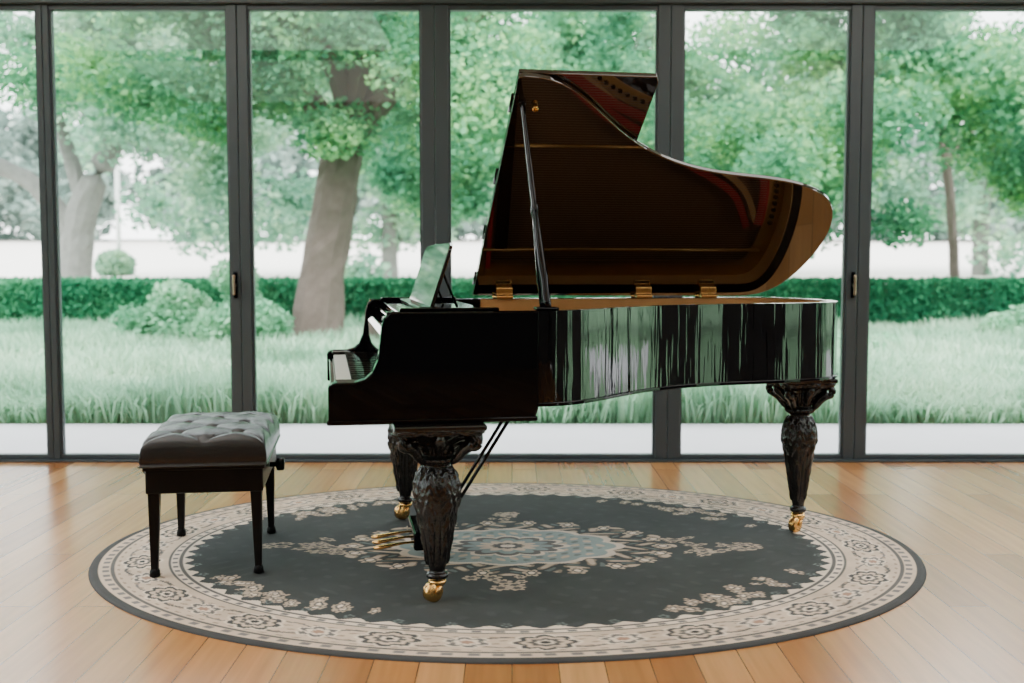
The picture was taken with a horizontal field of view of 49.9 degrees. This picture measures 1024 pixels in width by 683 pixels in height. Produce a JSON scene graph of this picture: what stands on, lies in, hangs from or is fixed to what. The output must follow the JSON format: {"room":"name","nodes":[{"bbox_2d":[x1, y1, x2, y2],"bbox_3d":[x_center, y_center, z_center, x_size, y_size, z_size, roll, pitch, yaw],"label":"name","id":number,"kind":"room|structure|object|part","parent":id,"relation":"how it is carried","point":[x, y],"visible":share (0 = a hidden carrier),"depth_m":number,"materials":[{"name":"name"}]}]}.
{"room":"music room","nodes":[
{"label":"music room","id":0,"kind":"room"},
{"bbox_2d":[0,462,1023,682],"bbox_3d":[0.000,1.179,1.210,10.600,0.120,11.250,0,4,0],"label":"floor","id":1,"kind":"structure","parent":0,"point":[964,521],"depth_m":4.10,"materials":[{"name":"brown wood"}]},
{"bbox_2d":[88,483,926,663],"bbox_3d":[-0.018,0.873,4.672,3.407,0.010,2.725,0,4,0],"label":"oval rug","id":2,"kind":"object","parent":1,"relation":"on","point":[539,573],"visible":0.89,"depth_m":4.17,"materials":[{"name":"fabric"}]},
{"bbox_2d":[138,411,284,577],"bbox_3d":[-1.218,0.595,4.532,0.560,0.562,0.739,-1,4,-8],"label":"piano bench","id":3,"kind":"object","parent":2,"relation":"on","point":[223,451],"visible":1,"depth_m":4.19,"materials":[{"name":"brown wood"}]},
{"bbox_3d":[-1.362,0.727,4.200,0.044,0.306,0.044,-1,4,-8],"label":"leg","id":4,"kind":"part","parent":3,"relation":"part of","materials":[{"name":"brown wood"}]},
{"bbox_3d":[-1.450,0.684,4.827,0.044,0.306,0.044,-1,4,-8],"label":"leg","id":5,"kind":"part","parent":3,"relation":"part of","materials":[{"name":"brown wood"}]},
{"bbox_2d":[138,411,280,468],"bbox_3d":[-1.218,0.383,4.518,0.474,0.137,0.739,-1,4,-8],"label":"tufted cushion","id":6,"kind":"object","parent":3,"relation":"on","point":[223,439],"depth_m":4.19,"materials":[{"name":"leather"}]},
{"bbox_3d":[-0.986,0.724,4.253,0.044,0.306,0.044,-1,4,-8],"label":"leg","id":7,"kind":"part","parent":3,"relation":"part of","materials":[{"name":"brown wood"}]},
{"bbox_3d":[-1.074,0.680,4.879,0.044,0.306,0.044,-1,4,-8],"label":"leg","id":8,"kind":"part","parent":3,"relation":"part of","materials":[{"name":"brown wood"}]},
{"bbox_3d":[-0.964,0.503,4.511,0.060,0.052,0.052,-1,4,-8],"label":"height knob","id":9,"kind":"part","parent":3,"relation":"part of","materials":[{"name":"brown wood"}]},
{"bbox_2d":[327,69,837,602],"bbox_3d":[0.388,-0.082,4.609,2.308,1.904,1.610,-1,4,-10],"label":"grand piano","id":10,"kind":"object","parent":2,"relation":"on","point":[579,206],"visible":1,"depth_m":4.50,"materials":[{"name":"black paint"}]},
{"bbox_2d":[399,502,411,507],"bbox_3d":[-0.500,0.770,5.166,0.064,0.027,0.064,-1,4,-10],"label":"cup","id":11,"kind":"object","parent":10,"relation":"on","point":[401,504],"depth_m":5.14,"materials":[{"name":"gold metal"}]},
{"bbox_3d":[-0.438,-0.200,5.150,0.350,0.016,0.030,-1,4,-10],"label":"desk rail","id":12,"kind":"part","parent":10,"relation":"part of","materials":[{"name":"black paint"}]},
{"bbox_2d":[380,300,476,311],"bbox_3d":[-0.329,-0.137,4.512,0.350,0.022,1.376,-1,4,-10],"label":"shelf","id":13,"kind":"object","parent":10,"relation":"attached to","point":[385,305],"depth_m":4.41,"materials":[{"name":"black paint"}]},
{"bbox_2d":[428,579,445,586],"bbox_3d":[-0.265,0.857,3.909,0.064,0.027,0.064,-1,4,-10],"label":"cup","id":14,"kind":"object","parent":10,"relation":"on","point":[432,582],"depth_m":3.88,"materials":[{"name":"gold metal"}]},
{"bbox_3d":[-0.220,-0.111,3.872,0.350,0.016,0.030,-1,4,-10],"label":"desk rail","id":15,"kind":"part","parent":10,"relation":"part of","materials":[{"name":"black paint"}]},
{"bbox_3d":[0.708,-0.605,4.786,1.607,0.851,1.297,-1,4,-10],"label":"lid","id":16,"kind":"part","parent":10,"relation":"part of","materials":[{"name":"paint"}]},
{"bbox_2d":[790,512,804,519],"bbox_3d":[1.280,0.783,4.927,0.064,0.034,0.064,-1,4,-10],"label":"cup","id":17,"kind":"object","parent":10,"relation":"on","point":[794,515],"depth_m":4.90,"materials":[{"name":"gold metal"}]},
{"bbox_2d":[0,459,1023,461],"bbox_3d":[0.000,0.724,6.777,10.400,0.015,0.160,0,4,0],"label":"trim","id":18,"kind":"structure","parent":1,"relation":"on","point":[1,460],"depth_m":6.70,"materials":[{"name":"grey metal"}]},
{"bbox_2d":[0,453,47,458],"bbox_3d":[-3.393,0.704,6.765,1.110,0.027,0.060,0,4,0],"label":"rail","id":19,"kind":"object","parent":18,"relation":"on","point":[2,455],"visible":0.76,"depth_m":6.74,"materials":[{"name":"grey metal"}]},
{"bbox_2d":[61,453,139,458],"bbox_3d":[-2.232,0.704,6.765,1.060,0.027,0.060,0,4,0],"label":"rail","id":20,"kind":"object","parent":18,"relation":"on","point":[66,455],"visible":0.44,"depth_m":6.74,"materials":[{"name":"grey metal"}]},
{"bbox_2d":[276,453,389,458],"bbox_3d":[-1.061,0.704,6.765,1.034,0.027,0.060,0,4,0],"label":"rail","id":21,"kind":"object","parent":18,"relation":"on","point":[278,455],"visible":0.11,"depth_m":6.74,"materials":[{"name":"grey metal"}]},
{"bbox_2d":[463,453,653,458],"bbox_3d":[0.246,0.704,6.765,1.252,0.027,0.060,0,4,0],"label":"rail","id":22,"kind":"object","parent":18,"relation":"on","point":[469,455],"visible":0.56,"depth_m":6.74,"materials":[{"name":"grey metal"}]},
{"bbox_2d":[679,453,841,458],"bbox_3d":[1.523,0.704,6.765,0.998,0.027,0.060,0,4,0],"label":"rail","id":23,"kind":"object","parent":18,"relation":"on","point":[682,455],"visible":0.89,"depth_m":6.74,"materials":[{"name":"grey metal"}]},
{"bbox_2d":[865,453,1023,458],"bbox_3d":[2.723,0.704,6.765,1.130,0.027,0.060,0,4,0],"label":"rail","id":24,"kind":"object","parent":18,"relation":"on","point":[867,455],"visible":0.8,"depth_m":6.74,"materials":[{"name":"grey metal"}]},
{"bbox_3d":[0.000,-2.314,6.565,10.400,0.495,0.120,0,4,0],"label":"wall","id":25,"kind":"structure","parent":0,"visible":0},
{"bbox_2d":[0,5,34,11],"bbox_3d":[-3.393,-1.991,6.578,1.110,0.030,0.060,0,4,0],"label":"window","id":26,"kind":"structure","parent":25,"relation":"in","point":[3,8],"depth_m":6.55,"materials":[{"name":"black metal"}]},
{"bbox_2d":[35,5,253,458],"bbox_3d":[-2.208,-0.643,6.651,1.260,2.730,0.120,0,4,0],"label":"window","id":27,"kind":"structure","parent":25,"relation":"in","point":[55,8],"depth_m":6.62,"materials":[{"name":"metal"}]},
{"bbox_2d":[34,10,47,453],"bbox_3d":[-2.844,-0.657,6.670,0.012,2.705,0.040,0,4,0],"label":"bead","id":28,"kind":"object","parent":27,"relation":"attached to","point":[34,10],"visible":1,"depth_m":6.65},
{"bbox_3d":[-2.820,-0.645,6.671,0.036,2.730,0.080,0,4,0],"label":"stile","id":29,"kind":"part","parent":27,"relation":"part of","materials":[{"name":"black metal"}]},
{"bbox_3d":[-2.780,-0.645,6.671,0.036,2.730,0.080,0,4,0],"label":"stile","id":30,"kind":"part","parent":27,"relation":"part of","materials":[{"name":"black metal"}]},
{"bbox_2d":[49,10,65,453],"bbox_3d":[-2.756,-0.657,6.670,0.012,2.705,0.040,0,4,0],"label":"bead","id":31,"kind":"object","parent":27,"relation":"attached to","point":[51,13],"visible":1,"depth_m":6.66},
{"bbox_3d":[-2.232,-1.991,6.578,1.060,0.030,0.060,0,4,0],"label":"rail","id":32,"kind":"part","parent":27,"relation":"part of","materials":[{"name":"black metal"}]},
{"bbox_2d":[225,10,232,411],"bbox_3d":[-1.708,-0.657,6.670,0.012,2.705,0.040,0,4,0],"label":"bead","id":33,"kind":"object","parent":27,"relation":"attached to","point":[225,10],"visible":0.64,"depth_m":6.64},
{"bbox_2d":[232,275,235,294],"bbox_3d":[-1.670,-0.339,6.608,0.016,0.120,0.012,0,4,0],"label":"handle grip","id":34,"kind":"object","parent":27,"relation":"attached to","point":[233,276],"depth_m":6.60,"materials":[{"name":"metal"}]},
{"bbox_3d":[-1.672,-0.645,6.671,0.060,2.730,0.080,0,4,0],"label":"stile","id":35,"kind":"part","parent":27,"relation":"part of","materials":[{"name":"black metal"}]},
{"bbox_3d":[-1.670,-0.342,6.645,0.024,0.160,0.014,0,4,0],"label":"handle","id":36,"kind":"part","parent":27,"relation":"part of","materials":[{"name":"black metal"}]},
{"bbox_3d":[-1.608,-0.645,6.671,0.060,2.730,0.080,0,4,0],"label":"stile","id":37,"kind":"part","parent":27,"relation":"part of","materials":[{"name":"black metal"}]},
{"bbox_2d":[247,10,256,410],"bbox_3d":[-1.572,-0.657,6.670,0.012,2.705,0.040,0,4,0],"label":"bead","id":38,"kind":"object","parent":27,"relation":"attached to","point":[248,11],"visible":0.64,"depth_m":6.65},
{"bbox_2d":[247,5,448,296],"bbox_3d":[-0.979,-0.645,6.671,1.198,2.730,0.080,0,4,0],"label":"window","id":39,"kind":"structure","parent":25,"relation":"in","point":[253,8],"depth_m":6.58,"materials":[{"name":"black metal"}]},
{"bbox_2d":[419,10,421,264],"bbox_3d":[-0.550,-0.657,6.670,0.012,2.705,0.040,0,4,0],"label":"bead","id":40,"kind":"object","parent":39,"relation":"attached to","point":[419,10],"visible":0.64,"depth_m":6.61},
{"bbox_3d":[-0.504,-0.645,6.671,0.080,2.730,0.080,0,4,0],"label":"stile","id":41,"kind":"part","parent":39,"relation":"part of","materials":[{"name":"black metal"}]},
{"bbox_3d":[-0.420,-0.645,6.671,0.080,2.730,0.080,0,4,0],"label":"stile","id":42,"kind":"part","parent":39,"relation":"part of","materials":[{"name":"black metal"}]},
{"bbox_2d":[448,10,451,296],"bbox_3d":[-0.374,-0.657,6.670,0.012,2.705,0.040,0,4,0],"label":"bead","id":43,"kind":"object","parent":39,"relation":"attached to","point":[449,11],"visible":0.64,"depth_m":6.61},
{"bbox_2d":[0,0,1023,6],"bbox_3d":[0.000,-2.057,6.578,10.400,0.100,0.150,0,4,0],"label":"trim","id":44,"kind":"structure","parent":25,"relation":"attached to","point":[2,2],"depth_m":6.51,"materials":[{"name":"black metal"}]},
{"bbox_2d":[448,5,657,11],"bbox_3d":[0.246,-1.991,6.578,1.252,0.030,0.060,0,4,0],"label":"rail","id":45,"kind":"object","parent":25,"relation":"in","point":[453,8],"depth_m":6.55,"materials":[{"name":"black metal"}]},
{"bbox_2d":[654,5,874,458],"bbox_3d":[1.515,-0.643,6.651,1.286,2.730,0.120,0,4,0],"label":"window","id":46,"kind":"structure","parent":25,"relation":"in","point":[689,8],"depth_m":6.60,"materials":[{"name":"metal"}]},
{"bbox_2d":[651,10,657,453],"bbox_3d":[0.866,-0.657,6.670,0.012,2.705,0.040,0,4,0],"label":"bead","id":47,"kind":"object","parent":46,"relation":"attached to","point":[656,12],"visible":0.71,"depth_m":6.60},
{"bbox_3d":[0.909,-0.645,6.671,0.074,2.730,0.080,0,4,0],"label":"stile","id":48,"kind":"part","parent":46,"relation":"part of","materials":[{"name":"black metal"}]},
{"bbox_3d":[0.987,-0.645,6.671,0.074,2.730,0.080,0,4,0],"label":"stile","id":49,"kind":"part","parent":46,"relation":"part of","materials":[{"name":"black metal"}]},
{"bbox_2d":[679,10,685,453],"bbox_3d":[1.030,-0.657,6.670,0.012,2.705,0.040,0,4,0],"label":"bead","id":50,"kind":"object","parent":46,"relation":"attached to","point":[684,10],"visible":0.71,"depth_m":6.60},
{"bbox_3d":[1.523,-1.991,6.578,0.998,0.030,0.060,0,4,0],"label":"rail","id":51,"kind":"part","parent":46,"relation":"part of","materials":[{"name":"black metal"}]},
{"bbox_2d":[838,10,850,453],"bbox_3d":[2.016,-0.657,6.670,0.012,2.705,0.040,0,4,0],"label":"bead","id":52,"kind":"object","parent":46,"relation":"attached to","point":[848,39],"visible":1,"depth_m":6.66},
{"bbox_3d":[2.055,-0.645,6.671,0.066,2.730,0.080,0,4,0],"label":"stile","id":53,"kind":"part","parent":46,"relation":"part of","materials":[{"name":"black metal"}]},
{"bbox_3d":[2.060,-0.342,6.645,0.024,0.160,0.014,0,4,0],"label":"handle","id":54,"kind":"part","parent":46,"relation":"part of","materials":[{"name":"black metal"}]},
{"bbox_3d":[2.060,-0.342,6.645,0.024,0.160,0.014,0,4,0],"label":"plate","id":55,"kind":"part","parent":46,"relation":"part of","materials":[{"name":"black paint"}]},
{"bbox_2d":[853,275,856,294],"bbox_3d":[2.060,-0.339,6.608,0.016,0.120,0.012,0,4,0],"label":"handle grip","id":56,"kind":"object","parent":46,"relation":"attached to","point":[854,284],"depth_m":6.60,"materials":[{"name":"metal"}]},
{"bbox_3d":[2.125,-0.645,6.671,0.066,2.730,0.080,0,4,0],"label":"stile","id":57,"kind":"part","parent":46,"relation":"part of","materials":[{"name":"black metal"}]},
{"bbox_2d":[865,10,875,453],"bbox_3d":[2.164,-0.657,6.670,0.012,2.705,0.040,0,4,0],"label":"bead","id":58,"kind":"object","parent":46,"relation":"attached to","point":[875,10],"visible":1,"depth_m":6.65},
{"bbox_2d":[875,5,1023,11],"bbox_3d":[2.723,-1.991,6.578,1.130,0.030,0.060,0,4,0],"label":"rail","id":59,"kind":"object","parent":25,"relation":"in","point":[879,8],"depth_m":6.55,"materials":[{"name":"black metal"}]},
{"label":"outside","id":60,"kind":"structure","parent":0,"visible":0},
{"bbox_2d":[0,239,1023,283],"bbox_3d":[0.000,-4.748,60.316,240.000,3.600,79.000,0,4,0],"label":"ground","id":61,"kind":"structure","parent":60,"point":[154,257],"depth_m":54.17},
{"bbox_2d":[93,249,137,275],"bbox_3d":[-14.407,-2.753,39.907,1.558,1.238,1.570,0,4,0],"label":"round bush","id":62,"kind":"object","parent":61,"relation":"on","point":[117,262],"visible":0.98,"depth_m":39.45,"materials":[{"name":"green plant"}]},
{"bbox_2d":[114,165,121,249],"bbox_3d":[-14.600,-4.691,40.773,0.171,4.300,0.180,0,4,0],"label":"lamp post","id":63,"kind":"object","parent":61,"relation":"on","point":[117,169],"visible":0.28,"depth_m":40.68,"materials":[{"name":"metal"}]},
{"bbox_2d":[0,12,332,278],"bbox_3d":[-8.968,-4.642,23.399,11.858,8.672,6.040,1,4,12],"label":"tree","id":64,"kind":"object","parent":61,"relation":"on","point":[78,218],"visible":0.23,"depth_m":21.94,"materials":[{"name":"green plant"}]},
{"bbox_2d":[54,12,585,277],"bbox_3d":[-5.069,-6.681,35.514,19.223,11.051,10.338,1,4,10],"label":"tree","id":65,"kind":"object","parent":61,"relation":"on","point":[390,228],"visible":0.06,"depth_m":36.90,"materials":[{"name":"green plant"}]},
{"bbox_2d":[0,96,1023,242],"bbox_3d":[-0.176,-14.924,92.096,155.619,16.792,16.163,0,4,0],"label":"treeline","id":66,"kind":"object","parent":61,"relation":"on","point":[19,208],"visible":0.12,"depth_m":89.33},
{"bbox_2d":[284,12,846,227],"bbox_3d":[0.051,-4.465,25.328,15.511,8.031,8.062,0,4,0],"label":"tree","id":67,"kind":"object","parent":61,"relation":"on","point":[399,178],"visible":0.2,"depth_m":23.08,"materials":[{"name":"green plant"}]},
{"bbox_2d":[686,12,1023,277],"bbox_3d":[13.926,-7.890,39.130,22.988,14.648,9.050,0,4,0],"label":"tree","id":68,"kind":"object","parent":61,"relation":"on","point":[902,182],"visible":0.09,"depth_m":38.28,"materials":[{"name":"green plant"}]},
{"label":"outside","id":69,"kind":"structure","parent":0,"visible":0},
{"bbox_2d":[24,420,761,423],"bbox_3d":[0.000,0.210,14.700,32.000,0.040,12.700,0,4,0],"label":"lawn","id":70,"kind":"structure","parent":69,"point":[632,420],"depth_m":8.46,"materials":[{"name":"green plant"}]},
{"bbox_2d":[109,279,267,341],"bbox_3d":[-4.550,-0.343,15.704,2.211,1.118,1.605,-1,4,-9],"label":"shrub","id":71,"kind":"object","parent":70,"relation":"on","point":[178,310],"visible":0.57,"depth_m":15.25,"materials":[{"name":"green plant"}]},
{"bbox_2d":[190,257,294,344],"bbox_3d":[-3.583,-0.469,14.754,1.712,1.374,1.109,3,5,40],"label":"shrub","id":72,"kind":"object","parent":70,"relation":"on","point":[267,319],"visible":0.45,"depth_m":14.59,"materials":[{"name":"green plant"}]},
{"bbox_2d":[0,12,687,337],"bbox_3d":[-3.044,-3.202,15.630,11.162,6.908,6.837,0,4,-2],"label":"tree","id":73,"kind":"object","parent":70,"relation":"on","point":[291,51],"visible":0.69,"depth_m":14.40,"materials":[{"name":"green plant"}]},
{"bbox_2d":[0,310,1023,423],"bbox_3d":[0.024,0.043,13.620,22.695,0.503,11.058,0,4,0],"label":"grass","id":74,"kind":"structure","parent":70,"relation":"on","point":[943,373],"depth_m":9.04,"materials":[{"name":"green plant"}]},
{"bbox_2d":[0,274,1023,326],"bbox_3d":[0.002,-0.638,19.604,30.091,1.156,1.548,0,4,0],"label":"hedge","id":75,"kind":"object","parent":70,"relation":"on","point":[900,300],"visible":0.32,"depth_m":18.99,"materials":[{"name":"green plant"}]},
{"bbox_2d":[496,12,1023,277],"bbox_3d":[4.925,-3.623,18.659,11.554,7.295,7.958,1,4,12],"label":"tree","id":76,"kind":"object","parent":70,"relation":"on","point":[917,54],"visible":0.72,"depth_m":17.45,"materials":[{"name":"green plant"}]},
{"bbox_2d":[837,332,902,352],"bbox_3d":[4.492,0.261,13.199,1.724,0.785,1.314,-4,5,-43],"label":"shrub","id":77,"kind":"object","parent":70,"relation":"on","point":[887,334],"visible":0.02,"depth_m":13.49,"materials":[{"name":"green plant"}]},
{"bbox_2d":[976,304,1023,337],"bbox_3d":[7.858,-0.134,16.119,2.362,0.925,1.534,0,4,0],"label":"shrub","id":78,"kind":"object","parent":70,"relation":"on","point":[1007,318],"visible":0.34,"depth_m":15.80,"materials":[{"name":"green plant"}]},
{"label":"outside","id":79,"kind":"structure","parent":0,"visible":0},
{"label":"lawn","id":80,"kind":"structure","parent":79,"visible":0},
{"bbox_2d":[0,424,1023,452],"bbox_3d":[0.000,0.736,7.614,24.000,0.115,1.510,0,4,0],"label":"patio","id":81,"kind":"structure","parent":80,"relation":"on","point":[14,438],"depth_m":7.61,"materials":[{"name":"concrete"}]}
]}

